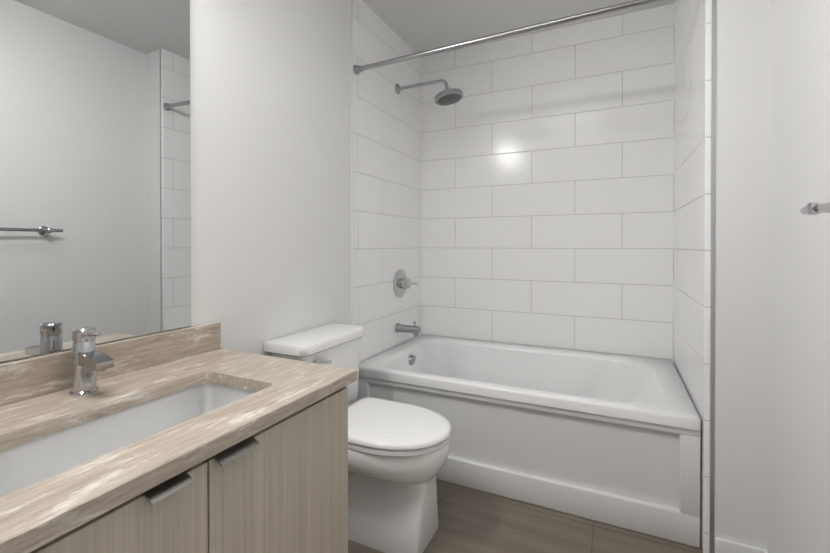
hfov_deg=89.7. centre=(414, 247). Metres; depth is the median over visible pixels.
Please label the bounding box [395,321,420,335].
tub spout
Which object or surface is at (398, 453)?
toilet
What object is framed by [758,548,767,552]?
baseboard
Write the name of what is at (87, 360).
faucet
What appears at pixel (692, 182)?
wall tiles
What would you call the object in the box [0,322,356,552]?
bathroom vanity
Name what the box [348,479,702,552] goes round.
floor
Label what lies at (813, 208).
towel bar
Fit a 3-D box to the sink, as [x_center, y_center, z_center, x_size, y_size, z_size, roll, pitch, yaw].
[-0.585,0.439,0.867,0.292,0.120,0.586,0,0,26]
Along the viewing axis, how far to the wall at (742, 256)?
1.45 m
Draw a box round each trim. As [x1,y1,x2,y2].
[351,0,353,324]
[710,0,716,552]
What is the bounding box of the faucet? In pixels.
[69,327,113,395]
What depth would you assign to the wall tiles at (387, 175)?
2.47 m
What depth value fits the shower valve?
2.62 m
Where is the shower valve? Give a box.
[394,269,417,296]
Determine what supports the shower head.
attached to the wall tiles at (387, 175)
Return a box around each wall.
[1,0,351,362]
[714,0,769,549]
[767,0,829,552]
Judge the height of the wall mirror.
1.177 m
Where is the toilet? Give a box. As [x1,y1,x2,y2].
[263,323,450,552]
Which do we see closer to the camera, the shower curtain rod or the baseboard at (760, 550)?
the baseboard at (760, 550)
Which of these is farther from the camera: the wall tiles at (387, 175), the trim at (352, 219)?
the wall tiles at (387, 175)
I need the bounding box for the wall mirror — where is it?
[0,0,190,362]
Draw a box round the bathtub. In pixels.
[357,335,700,547]
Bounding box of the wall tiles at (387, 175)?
[353,0,420,363]
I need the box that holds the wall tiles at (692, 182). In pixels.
[673,0,711,552]
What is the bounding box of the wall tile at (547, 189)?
[421,3,674,361]
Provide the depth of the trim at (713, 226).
1.49 m
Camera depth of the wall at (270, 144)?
1.65 m
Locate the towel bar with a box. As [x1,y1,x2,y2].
[801,202,829,214]
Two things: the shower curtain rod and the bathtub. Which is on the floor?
the bathtub
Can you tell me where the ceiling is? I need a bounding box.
[362,0,674,57]
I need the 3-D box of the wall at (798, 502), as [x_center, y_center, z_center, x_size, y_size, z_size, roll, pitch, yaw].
[0.611,-0.102,0.051,0.114,2.433,2.980,0,0,26]
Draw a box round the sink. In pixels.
[0,383,255,496]
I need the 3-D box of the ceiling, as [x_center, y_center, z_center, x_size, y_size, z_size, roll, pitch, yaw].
[-0.019,-1.374,0.841,1.940,0.100,4.072,0,0,26]
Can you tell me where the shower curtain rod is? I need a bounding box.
[354,0,662,74]
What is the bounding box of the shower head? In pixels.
[395,79,462,105]

